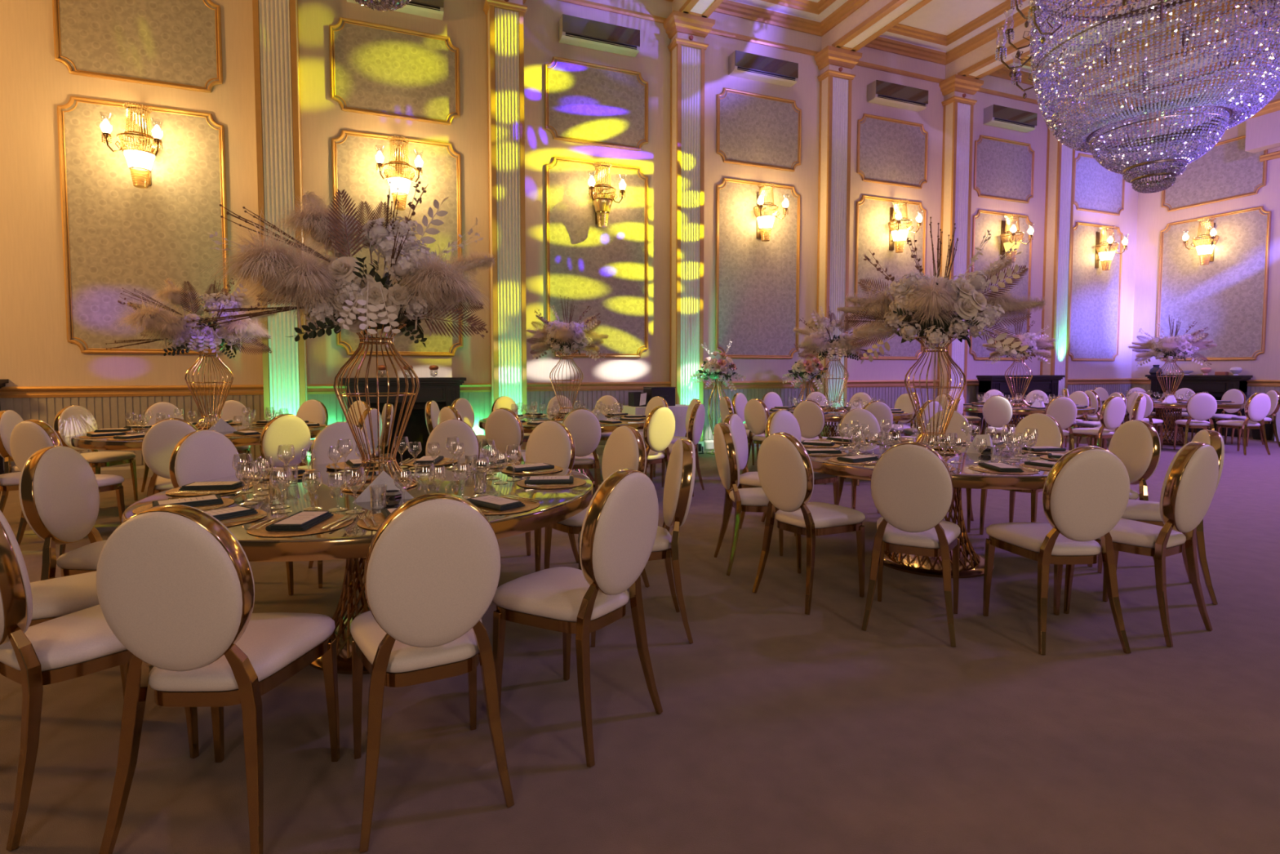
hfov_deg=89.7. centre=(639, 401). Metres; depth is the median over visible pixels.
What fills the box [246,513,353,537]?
charger plate
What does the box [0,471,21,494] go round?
dining chair
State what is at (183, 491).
knife
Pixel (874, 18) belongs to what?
trim
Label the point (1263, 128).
trim
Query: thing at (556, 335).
flower arrangement
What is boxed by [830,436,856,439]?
menu card
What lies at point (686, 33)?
pilaster
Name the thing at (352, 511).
goblet
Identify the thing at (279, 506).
water goblet
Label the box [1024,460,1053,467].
folded napkin
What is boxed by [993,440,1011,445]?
folded napkin
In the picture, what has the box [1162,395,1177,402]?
napkin
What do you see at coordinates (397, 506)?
water goblet
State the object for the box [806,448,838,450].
menu card
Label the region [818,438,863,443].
charger plate
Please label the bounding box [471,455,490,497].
goblet
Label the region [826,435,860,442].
folded napkin
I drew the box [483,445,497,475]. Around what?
water goblet
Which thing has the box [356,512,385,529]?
charger plate
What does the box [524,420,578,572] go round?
dining chair
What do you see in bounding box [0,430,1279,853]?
floor
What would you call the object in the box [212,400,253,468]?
dining chair
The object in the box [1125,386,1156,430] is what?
dining chair
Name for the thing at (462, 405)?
dining chair
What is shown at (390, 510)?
menu card
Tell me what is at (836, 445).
charger plate
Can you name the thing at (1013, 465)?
knife
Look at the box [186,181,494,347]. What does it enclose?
flower arrangement
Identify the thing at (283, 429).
dining chair
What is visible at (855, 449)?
tumbler
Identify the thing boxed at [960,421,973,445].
goblet
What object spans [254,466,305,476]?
folded napkin
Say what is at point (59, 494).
dining chair
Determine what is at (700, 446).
uplight
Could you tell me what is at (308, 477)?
water goblet
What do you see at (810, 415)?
dining chair
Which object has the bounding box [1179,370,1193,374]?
dish
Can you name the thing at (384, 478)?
tent card
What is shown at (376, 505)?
tumbler
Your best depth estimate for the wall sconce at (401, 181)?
8.55 m
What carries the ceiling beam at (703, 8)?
attached to the wall at (35, 349)
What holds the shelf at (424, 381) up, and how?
attached to the fireplace mantel at (444, 391)
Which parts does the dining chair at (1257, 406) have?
leg, seat frame, seat, leg, leg, frame, leg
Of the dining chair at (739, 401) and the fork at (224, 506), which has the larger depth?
the dining chair at (739, 401)
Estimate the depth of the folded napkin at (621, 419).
7.10 m
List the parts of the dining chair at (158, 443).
leg, seat frame, seat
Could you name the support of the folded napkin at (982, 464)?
on the charger plate at (993, 471)
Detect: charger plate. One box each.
[78,433,130,438]
[87,429,134,433]
[106,437,143,440]
[132,497,234,513]
[164,483,253,496]
[204,421,241,424]
[218,509,266,526]
[224,431,262,436]
[242,468,314,479]
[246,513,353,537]
[307,424,325,427]
[325,460,386,469]
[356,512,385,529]
[400,457,458,466]
[461,460,519,468]
[475,496,540,515]
[501,465,562,474]
[516,476,586,488]
[520,413,546,416]
[522,422,538,426]
[600,421,627,424]
[604,413,630,416]
[617,419,645,422]
[621,416,647,418]
[771,407,794,408]
[804,444,839,448]
[808,451,846,456]
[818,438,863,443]
[829,457,877,465]
[865,436,909,441]
[923,437,966,443]
[968,464,1038,475]
[969,442,1020,447]
[1016,448,1069,453]
[1019,462,1050,471]
[1040,454,1057,460]
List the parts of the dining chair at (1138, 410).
leg, leg, seat, frame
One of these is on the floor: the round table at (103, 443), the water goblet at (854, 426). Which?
the round table at (103, 443)
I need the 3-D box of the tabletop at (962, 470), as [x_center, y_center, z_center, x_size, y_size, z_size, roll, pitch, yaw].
[2.016,0.350,4.428,2.000,0.009,2.000,-2,4,-40]
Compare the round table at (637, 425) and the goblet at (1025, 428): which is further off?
the round table at (637, 425)
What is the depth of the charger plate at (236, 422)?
6.85 m
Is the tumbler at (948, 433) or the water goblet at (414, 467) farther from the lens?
the tumbler at (948, 433)
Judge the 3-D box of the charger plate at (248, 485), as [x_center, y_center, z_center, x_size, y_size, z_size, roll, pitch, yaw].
[-2.032,0.411,3.044,0.344,0.006,0.344,-1,3,-22]
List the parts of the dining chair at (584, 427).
frame, seat frame, seat, leg, leg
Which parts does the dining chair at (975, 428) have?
seat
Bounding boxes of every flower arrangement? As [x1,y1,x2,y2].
[105,274,278,359]
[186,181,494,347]
[525,295,608,361]
[688,339,746,394]
[780,343,834,391]
[793,306,889,361]
[836,217,1047,364]
[982,313,1055,364]
[1127,315,1217,366]
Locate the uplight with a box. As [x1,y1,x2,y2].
[697,444,703,453]
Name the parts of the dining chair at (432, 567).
leg, leg, seat, seat frame, frame, leg, leg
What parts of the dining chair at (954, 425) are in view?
frame, leg, leg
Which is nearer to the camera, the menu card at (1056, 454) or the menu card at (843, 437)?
the menu card at (1056, 454)
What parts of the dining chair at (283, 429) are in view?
seat, frame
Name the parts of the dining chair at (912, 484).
leg, leg, frame, seat, seat frame, leg, leg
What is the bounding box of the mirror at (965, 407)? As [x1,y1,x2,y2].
[963,402,1095,410]
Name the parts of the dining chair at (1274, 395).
leg, leg, seat, seat frame, leg, frame, leg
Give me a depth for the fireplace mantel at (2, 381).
7.37 m
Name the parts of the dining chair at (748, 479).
leg, frame, leg, seat frame, seat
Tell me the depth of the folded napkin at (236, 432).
5.56 m
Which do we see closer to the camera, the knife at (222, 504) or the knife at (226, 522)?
the knife at (226, 522)
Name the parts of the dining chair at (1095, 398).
seat, frame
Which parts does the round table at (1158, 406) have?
plate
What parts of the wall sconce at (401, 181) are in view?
lit bulb, lamp arm, crystal crown, plate, lamp shade, lamp arm, lit bulb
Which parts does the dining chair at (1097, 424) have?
seat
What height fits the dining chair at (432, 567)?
0.975 m
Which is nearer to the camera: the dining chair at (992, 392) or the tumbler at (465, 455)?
the tumbler at (465, 455)
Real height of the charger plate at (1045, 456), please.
0.006 m
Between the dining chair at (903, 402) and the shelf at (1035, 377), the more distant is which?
the shelf at (1035, 377)
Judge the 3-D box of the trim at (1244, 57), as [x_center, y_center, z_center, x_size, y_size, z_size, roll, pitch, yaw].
[11.459,-6.508,10.584,2.548,0.299,7.380,-1,3,-22]
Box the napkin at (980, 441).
[966,434,995,454]
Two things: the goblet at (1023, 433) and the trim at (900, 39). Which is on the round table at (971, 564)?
the goblet at (1023, 433)
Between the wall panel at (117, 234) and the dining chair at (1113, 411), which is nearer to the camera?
the wall panel at (117, 234)
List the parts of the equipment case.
lid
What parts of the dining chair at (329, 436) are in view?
leg, leg, frame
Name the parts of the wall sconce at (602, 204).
lit bulb, lamp arm, plate, lamp shade, crystal crown, lamp arm, lit bulb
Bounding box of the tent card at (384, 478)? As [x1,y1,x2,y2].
[352,470,413,502]
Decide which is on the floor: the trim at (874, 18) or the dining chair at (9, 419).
the dining chair at (9, 419)
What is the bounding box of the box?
[1214,371,1228,375]
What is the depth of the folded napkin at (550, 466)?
3.57 m
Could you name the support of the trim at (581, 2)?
attached to the wall at (35, 349)
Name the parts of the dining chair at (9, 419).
leg, frame, seat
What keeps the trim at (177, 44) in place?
attached to the wall at (35, 349)
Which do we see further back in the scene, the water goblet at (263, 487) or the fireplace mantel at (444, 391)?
the fireplace mantel at (444, 391)
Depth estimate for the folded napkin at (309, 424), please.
6.41 m
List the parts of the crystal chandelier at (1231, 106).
lamp shade, lamp shade, lamp arm, lamp arm, lamp arm, lamp arm, lamp arm, lamp arm, lamp arm, lamp arm, lamp arm, lamp arm, lamp shade, stem, lamp arm, lamp arm, lamp arm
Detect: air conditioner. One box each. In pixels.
[346,0,444,20]
[558,13,639,57]
[728,50,798,87]
[867,80,928,111]
[983,104,1037,133]
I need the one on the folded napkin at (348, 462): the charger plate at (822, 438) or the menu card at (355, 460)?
the menu card at (355, 460)
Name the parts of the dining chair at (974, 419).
seat, seat frame, leg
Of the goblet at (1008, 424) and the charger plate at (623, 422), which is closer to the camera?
the goblet at (1008, 424)
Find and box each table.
[71,421,328,450]
[121,457,593,674]
[478,413,646,487]
[622,404,688,436]
[768,406,913,436]
[804,436,1057,577]
[963,402,1095,440]
[1100,399,1245,445]
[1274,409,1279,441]
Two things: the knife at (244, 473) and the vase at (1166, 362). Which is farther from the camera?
the vase at (1166, 362)
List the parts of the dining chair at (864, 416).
leg, leg, frame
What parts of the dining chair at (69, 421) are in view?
frame, leg, leg, seat, seat frame, leg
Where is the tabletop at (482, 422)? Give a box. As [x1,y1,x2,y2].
[479,413,646,426]
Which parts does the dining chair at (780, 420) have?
leg, frame, seat, seat frame, leg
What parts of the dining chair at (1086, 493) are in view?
leg, seat frame, seat, leg, leg, frame, leg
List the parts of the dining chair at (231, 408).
seat frame, seat, leg, leg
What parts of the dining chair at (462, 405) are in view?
frame, seat, seat frame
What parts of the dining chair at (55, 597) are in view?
seat frame, seat, leg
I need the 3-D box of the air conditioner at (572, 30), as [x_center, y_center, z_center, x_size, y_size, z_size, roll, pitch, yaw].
[-0.604,-5.498,9.692,1.220,0.310,0.228,-1,3,-22]
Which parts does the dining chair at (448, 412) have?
frame, seat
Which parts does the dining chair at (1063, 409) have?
frame, seat, leg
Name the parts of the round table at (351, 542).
plate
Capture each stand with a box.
[377,364,386,377]
[403,365,413,377]
[429,364,438,377]
[706,378,726,454]
[797,377,814,404]
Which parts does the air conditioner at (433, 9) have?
panel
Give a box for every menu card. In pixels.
[90,431,121,434]
[97,427,128,430]
[123,433,145,436]
[158,494,217,504]
[186,480,239,485]
[205,506,250,515]
[237,430,255,432]
[262,466,298,471]
[274,511,328,524]
[349,458,369,463]
[386,507,396,512]
[417,455,439,460]
[471,494,517,505]
[472,457,506,462]
[510,462,549,467]
[528,475,569,479]
[803,440,831,443]
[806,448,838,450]
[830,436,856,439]
[842,454,874,458]
[880,435,895,437]
[986,462,1017,467]
[991,440,1004,442]
[1026,446,1060,448]
[1031,460,1056,464]
[1051,453,1064,455]
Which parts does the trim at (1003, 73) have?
moulding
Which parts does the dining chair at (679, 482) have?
leg, seat, seat frame, leg, frame, leg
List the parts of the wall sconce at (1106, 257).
plate, lamp shade, crystal crown, lamp arm, lit bulb, lamp arm, lit bulb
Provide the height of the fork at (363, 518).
0.008 m
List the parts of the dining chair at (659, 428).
leg, seat frame, seat, frame, leg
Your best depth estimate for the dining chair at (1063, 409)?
8.58 m
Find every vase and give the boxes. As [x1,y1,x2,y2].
[184,345,233,430]
[333,320,419,493]
[549,350,582,419]
[820,353,848,411]
[904,335,965,455]
[1004,355,1032,406]
[1149,364,1162,374]
[1155,357,1184,401]
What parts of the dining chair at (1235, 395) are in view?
seat frame, leg, seat, leg, frame, leg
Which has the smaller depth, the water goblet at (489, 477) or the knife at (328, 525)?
the knife at (328, 525)
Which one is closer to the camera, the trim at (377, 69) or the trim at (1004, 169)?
the trim at (377, 69)
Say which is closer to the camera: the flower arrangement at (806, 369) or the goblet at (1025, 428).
the goblet at (1025, 428)
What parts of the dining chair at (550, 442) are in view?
leg, leg, frame, leg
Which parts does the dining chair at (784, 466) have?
leg, frame, leg, seat frame, seat, leg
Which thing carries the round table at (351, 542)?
on the floor
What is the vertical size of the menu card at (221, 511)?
0.002 m
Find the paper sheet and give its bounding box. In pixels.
[639,392,646,405]
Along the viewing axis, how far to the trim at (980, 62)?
11.38 m
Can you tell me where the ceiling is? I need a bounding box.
[808,0,1279,87]
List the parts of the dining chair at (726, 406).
frame, seat, leg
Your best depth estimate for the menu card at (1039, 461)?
3.76 m
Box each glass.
[381,489,402,505]
[978,445,992,454]
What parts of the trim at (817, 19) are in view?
moulding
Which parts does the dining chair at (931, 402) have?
seat, frame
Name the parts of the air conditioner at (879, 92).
panel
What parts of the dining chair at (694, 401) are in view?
leg, seat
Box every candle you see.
[377,364,386,370]
[429,364,438,370]
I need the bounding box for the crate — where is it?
[628,391,646,406]
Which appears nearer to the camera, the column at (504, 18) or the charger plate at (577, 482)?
the charger plate at (577, 482)
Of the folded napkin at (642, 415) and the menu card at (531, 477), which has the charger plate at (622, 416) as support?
the folded napkin at (642, 415)
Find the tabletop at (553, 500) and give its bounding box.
[123,457,591,542]
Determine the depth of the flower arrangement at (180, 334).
5.83 m
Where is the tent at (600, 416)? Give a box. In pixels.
[591,408,608,419]
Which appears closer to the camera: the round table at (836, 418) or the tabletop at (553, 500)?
the tabletop at (553, 500)
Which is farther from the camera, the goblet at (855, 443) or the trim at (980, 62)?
the trim at (980, 62)
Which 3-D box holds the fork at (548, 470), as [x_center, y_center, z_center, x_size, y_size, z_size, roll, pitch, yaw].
[-0.533,0.380,3.506,0.203,0.008,0.021,-2,3,-34]
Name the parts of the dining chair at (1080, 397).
leg, seat, frame, leg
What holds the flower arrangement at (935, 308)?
in the vase at (944, 348)
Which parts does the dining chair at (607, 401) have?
seat frame, seat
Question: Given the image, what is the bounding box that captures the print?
[291,515,314,518]
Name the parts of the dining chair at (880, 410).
frame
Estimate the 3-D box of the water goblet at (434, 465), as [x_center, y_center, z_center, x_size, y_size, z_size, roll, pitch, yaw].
[-0.867,0.352,2.757,0.074,0.150,0.074,-1,3,-22]
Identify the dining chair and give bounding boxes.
[0,409,88,512]
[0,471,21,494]
[0,510,199,850]
[9,418,124,555]
[18,445,106,580]
[28,570,125,698]
[53,404,137,508]
[96,503,339,853]
[141,401,183,492]
[142,417,198,497]
[168,429,293,595]
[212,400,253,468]
[240,413,311,474]
[296,399,328,466]
[308,407,382,465]
[308,421,371,587]
[310,400,368,449]
[350,492,514,852]
[374,403,393,460]
[425,400,480,444]
[425,418,479,458]
[437,405,498,458]
[451,397,489,448]
[484,407,525,461]
[491,395,530,450]
[492,468,662,767]
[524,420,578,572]
[544,425,649,587]
[546,395,573,413]
[561,408,601,492]
[577,438,695,647]
[594,395,621,452]
[639,395,668,467]
[643,405,675,475]
[649,402,705,496]
[653,398,702,482]
[713,422,801,575]
[720,395,756,465]
[722,413,795,539]
[731,392,759,459]
[742,398,769,474]
[751,431,865,614]
[760,391,782,446]
[761,409,839,521]
[792,400,827,484]
[804,391,834,435]
[838,408,880,513]
[844,400,893,485]
[848,391,872,407]
[861,441,960,647]
[888,393,918,436]
[896,400,942,437]
[902,395,952,435]
[910,391,920,427]
[911,398,963,436]
[924,409,973,532]
[935,393,978,435]
[946,389,981,435]
[979,413,1064,534]
[981,389,1011,439]
[982,395,1015,441]
[982,445,1131,655]
[1017,390,1049,422]
[1044,395,1076,449]
[1062,388,1097,429]
[1063,441,1218,647]
[1064,391,1091,447]
[1068,395,1125,450]
[1075,391,1126,449]
[1079,389,1123,443]
[1087,419,1160,567]
[1093,386,1127,422]
[1093,393,1144,427]
[1093,395,1146,448]
[1097,429,1224,604]
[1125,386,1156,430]
[1126,391,1163,448]
[1164,387,1196,439]
[1173,391,1217,449]
[1201,388,1246,443]
[1216,392,1271,455]
[1231,390,1279,447]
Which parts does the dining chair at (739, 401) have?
frame, leg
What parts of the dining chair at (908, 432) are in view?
seat, frame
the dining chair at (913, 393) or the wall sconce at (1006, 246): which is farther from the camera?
the wall sconce at (1006, 246)
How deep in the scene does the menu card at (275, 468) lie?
3.47 m
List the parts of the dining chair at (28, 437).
leg, frame, leg, seat, seat frame, leg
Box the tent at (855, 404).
[849,402,862,410]
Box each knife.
[167,492,220,493]
[171,490,226,492]
[196,504,224,508]
[221,513,266,522]
[222,514,270,524]
[238,474,268,478]
[244,473,271,477]
[320,514,349,529]
[328,514,355,529]
[499,495,537,502]
[506,494,542,502]
[1013,465,1035,471]
[1017,465,1039,471]
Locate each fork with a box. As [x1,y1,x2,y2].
[202,505,226,511]
[245,514,278,529]
[253,514,286,529]
[358,514,370,527]
[366,513,377,526]
[524,470,556,473]
[526,484,566,485]
[526,484,568,487]
[527,469,555,472]
[1020,464,1051,469]
[1021,463,1051,468]
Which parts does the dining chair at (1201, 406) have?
leg, leg, seat, seat frame, frame, leg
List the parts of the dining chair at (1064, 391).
frame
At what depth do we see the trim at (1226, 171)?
13.15 m
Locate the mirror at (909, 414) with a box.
[768,406,912,416]
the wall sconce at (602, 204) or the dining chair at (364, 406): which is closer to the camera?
the dining chair at (364, 406)
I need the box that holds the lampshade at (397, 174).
[382,164,415,179]
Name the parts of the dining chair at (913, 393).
frame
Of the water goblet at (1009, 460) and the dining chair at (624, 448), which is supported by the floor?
the dining chair at (624, 448)
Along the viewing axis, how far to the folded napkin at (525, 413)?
7.98 m
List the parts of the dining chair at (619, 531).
leg, seat, seat frame, leg, leg, frame, leg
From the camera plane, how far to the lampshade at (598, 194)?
9.58 m
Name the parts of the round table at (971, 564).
plate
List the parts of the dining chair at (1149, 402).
frame, leg, seat, seat frame, leg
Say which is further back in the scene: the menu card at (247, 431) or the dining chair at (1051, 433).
the menu card at (247, 431)
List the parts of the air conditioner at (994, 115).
panel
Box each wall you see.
[0,0,1141,386]
[1131,65,1279,379]
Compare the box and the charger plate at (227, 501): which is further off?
the box
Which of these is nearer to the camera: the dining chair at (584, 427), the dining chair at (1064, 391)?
the dining chair at (584, 427)
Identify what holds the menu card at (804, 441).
on the folded napkin at (832, 443)
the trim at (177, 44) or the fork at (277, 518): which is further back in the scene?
the trim at (177, 44)
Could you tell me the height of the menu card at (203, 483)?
0.002 m
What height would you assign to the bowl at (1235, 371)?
0.165 m
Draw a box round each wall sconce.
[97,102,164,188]
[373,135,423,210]
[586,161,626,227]
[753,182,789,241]
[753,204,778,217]
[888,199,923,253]
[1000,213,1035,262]
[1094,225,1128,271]
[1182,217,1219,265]
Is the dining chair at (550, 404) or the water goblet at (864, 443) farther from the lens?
the dining chair at (550, 404)
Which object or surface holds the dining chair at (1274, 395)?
on the floor
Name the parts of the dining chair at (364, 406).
frame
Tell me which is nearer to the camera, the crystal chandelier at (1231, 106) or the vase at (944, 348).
the vase at (944, 348)
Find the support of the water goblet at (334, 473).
on the round table at (351, 542)
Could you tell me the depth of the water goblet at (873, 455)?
4.22 m
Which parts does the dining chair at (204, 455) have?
frame, leg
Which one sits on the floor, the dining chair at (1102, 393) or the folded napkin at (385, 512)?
the dining chair at (1102, 393)
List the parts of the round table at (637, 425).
plate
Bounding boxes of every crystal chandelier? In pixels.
[353,0,411,11]
[995,0,1279,193]
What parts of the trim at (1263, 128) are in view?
cornice, moulding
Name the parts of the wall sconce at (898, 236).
plate, lamp arm, lit bulb, lamp shade, crystal crown, lamp arm, lit bulb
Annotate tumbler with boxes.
[266,480,285,504]
[283,463,297,483]
[369,484,386,508]
[379,453,392,471]
[465,454,477,471]
[472,471,486,493]
[851,436,861,450]
[879,431,888,444]
[947,432,957,444]
[991,446,1003,462]
[1011,439,1022,453]
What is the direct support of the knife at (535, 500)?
on the charger plate at (529, 505)
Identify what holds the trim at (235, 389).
attached to the wall at (35, 349)
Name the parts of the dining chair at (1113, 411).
leg, seat frame, seat, leg, frame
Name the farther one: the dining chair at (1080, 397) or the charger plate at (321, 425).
the dining chair at (1080, 397)
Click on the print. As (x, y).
(295, 516)
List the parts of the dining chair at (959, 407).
frame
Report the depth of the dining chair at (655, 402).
8.52 m
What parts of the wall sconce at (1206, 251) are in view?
lit bulb, lamp arm, lamp shade, crystal crown, plate, lamp arm, lit bulb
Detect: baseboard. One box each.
[11,421,1124,478]
[1245,429,1275,438]
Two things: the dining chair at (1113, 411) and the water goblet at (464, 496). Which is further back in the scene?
the dining chair at (1113, 411)
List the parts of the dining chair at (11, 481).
seat frame, seat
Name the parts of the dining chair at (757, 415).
leg, seat frame, seat, frame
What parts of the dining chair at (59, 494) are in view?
leg, frame, seat frame, seat, leg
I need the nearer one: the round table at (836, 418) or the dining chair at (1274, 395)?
the round table at (836, 418)
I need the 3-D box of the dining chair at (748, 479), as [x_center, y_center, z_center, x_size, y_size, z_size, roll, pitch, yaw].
[0.951,0.588,5.039,0.589,0.975,0.432,2,3,29]
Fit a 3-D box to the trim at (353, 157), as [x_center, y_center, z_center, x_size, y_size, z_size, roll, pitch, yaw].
[-3.310,-2.132,8.886,1.662,2.996,0.044,-1,3,-22]
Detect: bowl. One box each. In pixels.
[1200,367,1211,374]
[1230,367,1242,375]
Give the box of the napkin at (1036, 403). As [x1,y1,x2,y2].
[1031,398,1044,407]
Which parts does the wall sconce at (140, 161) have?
lamp shade, lit bulb, lamp arm, crystal crown, lamp shade, plate, lamp arm, lamp shade, lit bulb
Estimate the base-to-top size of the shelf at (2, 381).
0.105 m
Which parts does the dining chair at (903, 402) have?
seat frame, seat, frame, leg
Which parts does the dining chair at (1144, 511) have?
leg, leg, seat, seat frame, leg, leg, frame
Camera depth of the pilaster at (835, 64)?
11.25 m
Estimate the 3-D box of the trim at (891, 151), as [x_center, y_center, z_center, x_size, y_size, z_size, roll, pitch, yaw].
[4.702,-4.635,11.950,1.662,1.212,0.044,-1,3,-22]
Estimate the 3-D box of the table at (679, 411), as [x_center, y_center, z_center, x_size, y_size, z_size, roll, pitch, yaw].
[0.301,0.449,9.836,1.058,0.775,0.586,-1,3,-22]
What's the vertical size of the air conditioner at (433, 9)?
0.310 m
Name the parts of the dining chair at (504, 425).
leg, frame, seat, leg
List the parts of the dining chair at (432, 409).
frame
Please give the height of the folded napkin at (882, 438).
0.019 m
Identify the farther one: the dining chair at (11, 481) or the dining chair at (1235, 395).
the dining chair at (1235, 395)
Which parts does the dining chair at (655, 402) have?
frame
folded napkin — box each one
[86,431,125,436]
[94,427,131,431]
[113,434,145,439]
[124,425,152,428]
[152,494,223,506]
[178,480,247,490]
[204,505,257,519]
[233,431,261,435]
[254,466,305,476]
[265,511,333,531]
[306,422,319,426]
[345,458,376,467]
[381,507,394,518]
[413,455,444,464]
[466,494,524,511]
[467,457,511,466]
[506,462,554,471]
[524,413,542,415]
[524,475,573,484]
[527,421,542,424]
[599,420,622,423]
[607,413,627,415]
[619,417,644,421]
[623,414,645,417]
[773,406,792,408]
[800,440,835,446]
[805,448,842,453]
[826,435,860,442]
[836,454,878,462]
[874,435,900,439]
[934,436,953,441]
[977,462,1023,471]
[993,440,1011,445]
[1022,446,1066,451]
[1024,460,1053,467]
[1029,406,1045,408]
[1047,453,1062,458]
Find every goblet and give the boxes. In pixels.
[124,412,137,432]
[138,414,148,431]
[232,453,253,493]
[235,460,258,505]
[244,464,265,501]
[251,460,270,495]
[256,456,273,489]
[269,466,293,513]
[269,469,290,508]
[276,444,295,480]
[300,448,316,479]
[302,471,322,510]
[327,471,347,511]
[328,445,342,475]
[336,439,353,472]
[342,466,365,513]
[355,444,368,471]
[393,469,413,507]
[397,435,408,468]
[408,441,422,468]
[413,462,435,493]
[426,442,440,470]
[428,465,446,488]
[444,436,460,468]
[451,442,465,471]
[453,462,471,498]
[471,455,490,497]
[480,439,495,472]
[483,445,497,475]
[485,449,499,479]
[493,453,507,484]
[505,444,521,480]
[836,422,848,448]
[844,426,854,448]
[848,420,860,444]
[849,427,862,455]
[851,430,862,453]
[853,426,863,446]
[860,423,870,444]
[867,432,879,456]
[880,419,891,442]
[887,431,901,445]
[893,422,903,443]
[937,433,952,464]
[949,437,963,463]
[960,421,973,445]
[973,438,986,463]
[991,434,1008,450]
[1000,429,1013,451]
[1002,423,1015,449]
[1004,436,1018,462]
[1009,435,1022,459]
[1016,432,1029,457]
[1021,432,1036,462]
[1023,427,1038,455]
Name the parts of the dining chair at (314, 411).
leg, frame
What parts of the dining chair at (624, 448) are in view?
leg, seat frame, seat, leg, frame, leg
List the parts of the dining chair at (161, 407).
leg, frame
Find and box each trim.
[0,377,1132,397]
[0,383,1131,471]
[52,0,222,93]
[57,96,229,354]
[252,0,310,466]
[328,17,460,124]
[331,129,463,356]
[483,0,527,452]
[544,56,648,151]
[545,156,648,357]
[556,0,1141,126]
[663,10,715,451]
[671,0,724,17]
[714,0,869,36]
[715,88,801,171]
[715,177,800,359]
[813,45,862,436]
[821,0,932,51]
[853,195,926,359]
[856,113,928,188]
[864,0,1063,65]
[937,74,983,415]
[945,0,1138,79]
[969,209,1032,360]
[973,134,1035,203]
[988,0,1260,88]
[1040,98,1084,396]
[1049,0,1279,102]
[1068,222,1123,361]
[1073,152,1124,215]
[1094,40,1279,107]
[1130,383,1279,418]
[1131,377,1279,386]
[1141,86,1253,124]
[1155,205,1271,360]
[1161,134,1267,211]
[1244,98,1279,161]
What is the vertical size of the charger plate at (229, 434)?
0.006 m
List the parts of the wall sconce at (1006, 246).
plate, lamp shade, crystal crown, lit bulb, lamp arm, lit bulb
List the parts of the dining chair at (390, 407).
seat, leg, frame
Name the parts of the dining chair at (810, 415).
frame, seat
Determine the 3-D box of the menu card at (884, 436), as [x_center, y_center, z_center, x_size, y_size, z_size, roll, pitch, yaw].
[2.000,0.281,5.216,0.094,0.002,0.196,0,3,4]
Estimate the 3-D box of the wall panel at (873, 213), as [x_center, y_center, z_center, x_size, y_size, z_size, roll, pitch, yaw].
[4.702,-2.288,12.066,1.662,2.996,0.044,-1,3,-22]
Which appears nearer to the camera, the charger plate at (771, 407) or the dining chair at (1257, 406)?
the charger plate at (771, 407)
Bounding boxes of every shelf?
[0,378,8,388]
[340,377,466,386]
[976,374,1065,381]
[1145,374,1253,380]
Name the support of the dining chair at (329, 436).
on the floor
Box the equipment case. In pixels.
[643,386,675,405]
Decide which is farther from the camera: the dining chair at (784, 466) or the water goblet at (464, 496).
the dining chair at (784, 466)
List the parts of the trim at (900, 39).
moulding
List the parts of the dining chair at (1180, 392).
seat, seat frame, leg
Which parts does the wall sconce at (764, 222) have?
lamp arm, lit bulb, plate, lamp shade, crystal crown, lamp arm, lit bulb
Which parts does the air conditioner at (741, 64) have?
panel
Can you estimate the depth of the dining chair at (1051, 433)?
5.15 m
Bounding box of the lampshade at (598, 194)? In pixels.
[589,186,616,199]
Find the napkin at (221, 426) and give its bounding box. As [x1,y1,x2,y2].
[208,417,237,431]
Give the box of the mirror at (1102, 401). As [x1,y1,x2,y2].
[1100,399,1245,404]
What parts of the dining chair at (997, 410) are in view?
leg, frame, seat frame, seat, leg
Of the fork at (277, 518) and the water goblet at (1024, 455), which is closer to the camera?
the fork at (277, 518)
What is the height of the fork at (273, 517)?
0.008 m
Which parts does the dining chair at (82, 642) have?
frame, leg, seat, seat frame, leg, leg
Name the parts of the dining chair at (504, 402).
frame, seat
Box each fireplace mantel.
[0,378,8,474]
[340,377,466,459]
[976,374,1065,438]
[1145,374,1253,436]
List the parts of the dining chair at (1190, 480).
leg, leg, seat frame, seat, leg, frame, leg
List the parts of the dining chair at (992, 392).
leg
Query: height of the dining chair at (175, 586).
0.975 m
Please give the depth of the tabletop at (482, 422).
7.14 m
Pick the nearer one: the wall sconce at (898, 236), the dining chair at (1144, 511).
the dining chair at (1144, 511)
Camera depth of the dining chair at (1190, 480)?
3.13 m
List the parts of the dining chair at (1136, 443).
seat, frame, leg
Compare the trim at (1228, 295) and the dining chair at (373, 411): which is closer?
the dining chair at (373, 411)
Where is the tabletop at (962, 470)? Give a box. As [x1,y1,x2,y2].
[804,436,1057,477]
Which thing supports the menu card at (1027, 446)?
on the folded napkin at (1023, 447)
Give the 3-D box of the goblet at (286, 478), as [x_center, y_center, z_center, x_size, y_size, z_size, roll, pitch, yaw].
[-1.812,0.311,3.298,0.084,0.178,0.084,-1,3,-22]
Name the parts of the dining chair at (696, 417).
leg, leg, seat, frame, leg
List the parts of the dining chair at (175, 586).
leg, frame, leg, seat, seat frame, leg, leg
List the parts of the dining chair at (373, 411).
frame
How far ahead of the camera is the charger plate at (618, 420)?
7.08 m
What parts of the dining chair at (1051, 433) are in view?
leg, leg, seat frame, leg, frame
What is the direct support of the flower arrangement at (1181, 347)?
in the vase at (1166, 362)
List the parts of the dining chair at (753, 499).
leg, frame, leg, seat, seat frame, leg, leg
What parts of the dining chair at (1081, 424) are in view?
leg, seat frame, seat, frame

